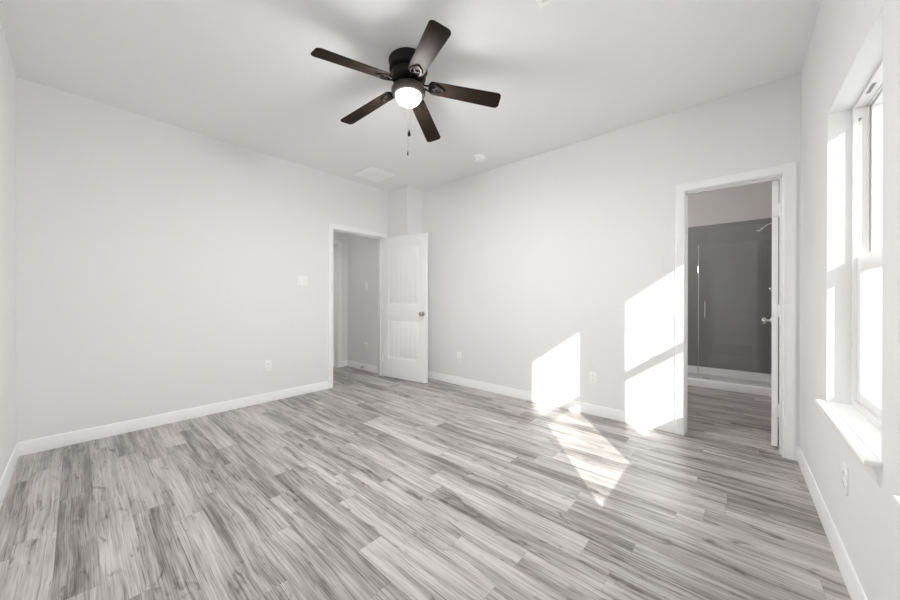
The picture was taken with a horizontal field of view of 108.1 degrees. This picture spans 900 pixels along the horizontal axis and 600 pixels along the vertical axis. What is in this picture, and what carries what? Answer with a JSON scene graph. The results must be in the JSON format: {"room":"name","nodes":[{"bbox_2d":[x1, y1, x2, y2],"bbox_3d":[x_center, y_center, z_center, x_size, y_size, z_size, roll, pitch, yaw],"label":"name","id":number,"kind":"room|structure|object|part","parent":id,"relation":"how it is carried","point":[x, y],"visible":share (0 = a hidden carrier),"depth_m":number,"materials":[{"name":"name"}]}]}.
{"room":"empty bedroom","nodes":[
{"label":"empty bedroom","id":0,"kind":"room"},
{"bbox_2d":[0,19,15,480],"bbox_3d":[-1.981,-0.239,1.272,5.740,2.740,0.120,0,0,41],"label":"wall","id":1,"kind":"structure","parent":0,"point":[7,73],"depth_m":2.03,"materials":[{"name":"paint"}]},
{"bbox_2d":[0,443,18,507],"bbox_3d":[-1.523,1.083,0.962,4.254,0.098,0.014,0,0,41],"label":"baseboard","id":2,"kind":"structure","parent":1,"relation":"attached to","point":[7,475],"depth_m":2.01,"materials":[{"name":"white paint"}]},
{"bbox_2d":[16,76,422,442],"bbox_3d":[-1.812,-0.242,3.624,0.552,2.740,3.886,0,0,41],"label":"wall","id":3,"kind":"structure","parent":0,"point":[159,264],"depth_m":2.92,"materials":[{"name":"paint"}]},
{"bbox_2d":[17,381,328,455],"bbox_3d":[-2.336,1.079,3.255,0.014,0.098,2.400,0,0,41],"label":"baseboard","id":4,"kind":"structure","parent":3,"relation":"attached to","point":[70,438],"depth_m":2.90,"materials":[{"name":"white paint"}]},
{"bbox_2d":[265,360,271,370],"bbox_3d":[-2.018,0.728,3.622,0.009,0.118,0.072,0,0,41],"label":"wall outlet","id":5,"kind":"object","parent":3,"relation":"attached to","point":[268,363],"visible":1,"depth_m":3.62,"materials":[{"name":"white plastic"}]},
{"bbox_2d":[298,276,306,285],"bbox_3d":[-1.764,-0.230,3.908,0.012,0.118,0.118,0,0,41],"label":"light switch","id":6,"kind":"object","parent":3,"relation":"attached to","point":[302,280],"visible":1,"depth_m":3.91,"materials":[{"name":"white plastic"}]},
{"bbox_2d":[328,223,386,388],"bbox_3d":[-1.292,0.071,4.550,0.156,2.113,0.932,0,0,41],"label":"trim","id":7,"kind":"structure","parent":3,"relation":"attached to","point":[332,227],"depth_m":4.37,"materials":[{"name":"white paint"}]},
{"bbox_2d":[382,233,428,382],"bbox_3d":[-0.645,0.107,4.594,0.809,2.018,0.175,0,0,33],"label":"door","id":8,"kind":"structure","parent":3,"relation":"in","point":[405,258],"depth_m":4.55,"materials":[{"name":"white paint"}]},
{"bbox_3d":[-0.638,-0.363,4.590,0.514,0.792,0.030,0,0,33],"label":"panel","id":9,"kind":"part","parent":8,"relation":"part of","materials":[{"name":"white paint"}]},
{"bbox_3d":[-0.639,0.556,4.591,0.514,0.494,0.030,0,0,33],"label":"panel","id":10,"kind":"part","parent":8,"relation":"part of","materials":[{"name":"white paint"}]},
{"bbox_2d":[333,231,347,360],"bbox_3d":[-2.894,-0.245,4.363,0.120,2.740,3.336,0,0,41],"label":"wall","id":11,"kind":"structure","parent":0,"point":[338,236],"depth_m":5.54,"materials":[{"name":"paint"}]},
{"bbox_2d":[333,246,334,366],"bbox_3d":[-2.196,0.102,5.185,0.175,2.018,0.800,0,0,41],"label":"door","id":12,"kind":"structure","parent":11,"relation":"in","point":[333,246],"depth_m":5.45,"materials":[{"name":"white paint"}]},
{"bbox_2d":[333,240,341,366],"bbox_3d":[-2.179,0.069,5.171,0.139,2.113,0.946,0,0,41],"label":"trim","id":13,"kind":"structure","parent":11,"relation":"attached to","point":[338,244],"depth_m":5.45,"materials":[{"name":"white paint"}]},
{"bbox_2d":[347,234,377,366],"bbox_3d":[-1.293,-0.244,5.464,1.085,2.740,0.430,0,0,41],"label":"wall","id":14,"kind":"structure","parent":0,"point":[362,304],"depth_m":5.29,"materials":[{"name":"paint"}]},
{"bbox_2d":[342,360,377,373],"bbox_3d":[-1.436,1.077,5.225,0.949,0.098,0.120,0,0,41],"label":"baseboard","id":15,"kind":"structure","parent":14,"relation":"attached to","point":[370,368],"depth_m":5.30,"materials":[{"name":"white paint"}]},
{"bbox_2d":[0,0,821,191],"bbox_3d":[0.218,-1.670,3.788,5.740,0.120,6.804,0,0,41],"label":"ceiling","id":16,"kind":"structure","parent":0,"point":[244,73],"depth_m":2.24,"materials":[{"name":"paint"}]},
{"bbox_2d":[354,167,394,181],"bbox_3d":[-0.972,-1.607,4.202,0.397,0.010,0.361,0,0,41],"label":"ceiling vent","id":17,"kind":"object","parent":16,"relation":"in","point":[373,174],"visible":1,"depth_m":4.18,"materials":[{"name":"white metal"}]},
{"bbox_2d":[311,20,500,154],"bbox_3d":[-0.314,-1.271,2.200,1.198,0.673,1.194,0,0,41],"label":"ceiling fan","id":18,"kind":"object","parent":16,"relation":"hanging from","point":[408,67],"visible":1,"depth_m":2.13,"materials":[{"name":"brown wood"}]},
{"bbox_3d":[-0.568,-1.405,1.956,0.492,0.092,0.122,0,0,-41],"label":"blade","id":19,"kind":"part","parent":18,"relation":"part of","materials":[{"name":"brown wood"}]},
{"bbox_3d":[-0.603,-1.405,2.401,0.492,0.092,0.122,0,0,31],"label":"blade","id":20,"kind":"part","parent":18,"relation":"part of","materials":[{"name":"brown wood"}]},
{"bbox_3d":[-0.280,-1.347,2.203,0.165,0.064,0.165,0,0,41],"label":"lamp shade","id":21,"kind":"part","parent":18,"relation":"part of","materials":[{"name":"white glass"}]},
{"bbox_3d":[-0.191,-1.405,2.571,0.122,0.092,0.492,0,0,13],"label":"blade","id":22,"kind":"part","parent":18,"relation":"part of","materials":[{"name":"brown wood"}]},
{"bbox_3d":[-0.135,-1.404,1.852,0.122,0.092,0.492,0,0,-23],"label":"blade","id":23,"kind":"part","parent":18,"relation":"part of","materials":[{"name":"brown wood"}]},
{"bbox_3d":[0.098,-1.404,2.232,0.492,0.092,0.122,0,0,-5],"label":"blade","id":24,"kind":"part","parent":18,"relation":"part of","materials":[{"name":"brown wood"}]},
{"bbox_2d":[473,154,485,161],"bbox_3d":[0.334,-1.586,3.670,0.140,0.046,0.140,0,0,41],"label":"smoke detector","id":25,"kind":"object","parent":16,"relation":"attached to","point":[479,157],"visible":1,"depth_m":3.63,"materials":[{"name":"white plastic"}]},
{"bbox_2d":[536,0,552,7],"bbox_3d":[0.475,-1.601,1.612,0.201,0.010,0.304,0,0,41],"label":"ceiling vent","id":26,"kind":"object","parent":16,"relation":"in","point":[541,3],"visible":1,"depth_m":1.75,"materials":[{"name":"white plastic"}]},
{"bbox_2d":[0,366,850,599],"bbox_3d":[0.214,1.190,3.793,5.740,0.120,6.804,0,0,41],"label":"floor","id":27,"kind":"structure","parent":0,"point":[369,485],"depth_m":1.79,"materials":[{"name":"grey wood"}]},
{"bbox_2d":[688,223,771,396],"bbox_3d":[3.449,0.073,4.556,1.544,2.120,0.776,0,0,41],"label":"shower","id":28,"kind":"object","parent":27,"relation":"on","point":[753,383],"visible":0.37,"depth_m":4.27,"materials":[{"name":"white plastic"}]},
{"bbox_3d":[3.292,0.126,4.213,0.016,0.221,0.053,0,0,41],"label":"door handle","id":29,"kind":"part","parent":28,"relation":"part of","materials":[{"name":"silver metal"}]},
{"bbox_2d":[688,217,778,386],"bbox_3d":[3.465,-0.048,4.575,1.573,2.102,0.770,0,0,41],"label":"shower tile","id":30,"kind":"structure","parent":28,"relation":"attached to","point":[735,261],"depth_m":4.61,"materials":[{"name":"grey tile"},{"name":"chrome metal"}]},
{"bbox_2d":[423,73,800,446],"bbox_3d":[0.938,-0.239,3.724,4.565,2.740,0.120,0,0,41],"label":"wall","id":31,"kind":"structure","parent":0,"point":[547,270],"depth_m":3.26,"materials":[{"name":"paint"}]},
{"bbox_2d":[457,352,460,360],"bbox_3d":[0.120,0.749,4.352,0.072,0.118,0.009,0,0,41],"label":"wall outlet","id":32,"kind":"object","parent":31,"relation":"attached to","point":[458,353],"visible":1,"depth_m":4.34,"materials":[{"name":"white plastic"}]},
{"bbox_2d":[428,371,674,432],"bbox_3d":[0.492,1.082,3.825,3.525,0.098,0.314,0,0,41],"label":"baseboard","id":33,"kind":"structure","parent":31,"relation":"attached to","point":[619,415],"depth_m":3.38,"materials":[{"name":"white paint"}]},
{"bbox_2d":[589,371,596,383],"bbox_3d":[1.413,0.769,3.223,0.072,0.118,0.009,0,0,41],"label":"wall outlet","id":34,"kind":"object","parent":31,"relation":"attached to","point":[592,375],"visible":1,"depth_m":3.22,"materials":[{"name":"white plastic"}]},
{"bbox_2d":[675,162,796,460],"bbox_3d":[2.229,0.078,2.597,0.712,2.113,0.156,0,0,41],"label":"trim","id":35,"kind":"structure","parent":31,"relation":"attached to","point":[787,173],"depth_m":2.40,"materials":[{"name":"white paint"}]},
{"bbox_2d":[761,180,779,446],"bbox_3d":[2.665,0.102,2.676,0.579,2.018,0.175,0,0,-45],"label":"door","id":36,"kind":"structure","parent":31,"relation":"in","point":[774,320],"depth_m":2.48,"materials":[{"name":"white paint"}]},
{"bbox_3d":[2.790,0.181,2.875,0.064,0.064,0.070,0,0,-45],"label":"knob","id":37,"kind":"part","parent":36,"relation":"part of","materials":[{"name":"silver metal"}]},
{"bbox_2d":[688,180,773,226],"bbox_3d":[3.448,-0.237,5.167,2.800,2.740,0.120,0,0,41],"label":"wall","id":38,"kind":"structure","parent":0,"point":[752,201],"depth_m":4.62,"materials":[{"name":"paint"}]},
{"bbox_2d":[774,0,899,599],"bbox_3d":[2.208,-0.234,1.853,0.191,2.740,6.504,0,0,41],"label":"wall","id":39,"kind":"structure","parent":0,"point":[850,39],"depth_m":1.54,"materials":[{"name":"paint"}]},
{"bbox_2d":[797,447,867,599],"bbox_3d":[1.268,1.087,0.936,0.014,0.098,3.646,0,0,41],"label":"baseboard","id":40,"kind":"structure","parent":39,"relation":"attached to","point":[856,592],"depth_m":1.48,"materials":[{"name":"white paint"}]},
{"bbox_2d":[842,461,848,495],"bbox_3d":[1.636,0.738,1.353,0.009,0.118,0.072,0,0,41],"label":"wall outlet","id":41,"kind":"object","parent":39,"relation":"attached to","point":[845,468],"visible":1,"depth_m":1.34,"materials":[{"name":"white plastic"}]},
{"bbox_2d":[815,59,882,487],"bbox_3d":[1.686,-0.170,1.288,0.224,1.519,0.846,0,0,41],"label":"window","id":42,"kind":"structure","parent":39,"relation":"in","point":[859,424],"depth_m":1.51,"materials":[{"name":"white plastic"}]},
{"bbox_3d":[1.645,0.519,1.324,0.118,0.020,0.846,0,0,41],"label":"sill","id":43,"kind":"part","parent":42,"relation":"part of","materials":[{"name":"white paint"}]},
{"bbox_3d":[1.726,-0.200,1.246,0.108,1.459,0.812,0,0,41],"label":"frame","id":44,"kind":"part","parent":42,"relation":"part of","materials":[{"name":"white plastic"}]},
{"bbox_3d":[1.704,0.135,1.265,0.027,0.688,0.752,0,0,41],"label":"sash","id":45,"kind":"part","parent":42,"relation":"part of","materials":[{"name":"white plastic"}]},
{"bbox_3d":[1.732,-0.524,1.241,0.023,0.784,0.752,0,0,41],"label":"sash","id":46,"kind":"part","parent":42,"relation":"part of","materials":[{"name":"white plastic"}]},
{"bbox_2d":[892,495,899,510],"bbox_3d":[0.930,-0.170,0.422,0.224,1.519,0.954,0,0,41],"label":"window","id":47,"kind":"structure","parent":39,"relation":"in","point":[895,499],"depth_m":0.84,"materials":[{"name":"white plastic"}]}
]}

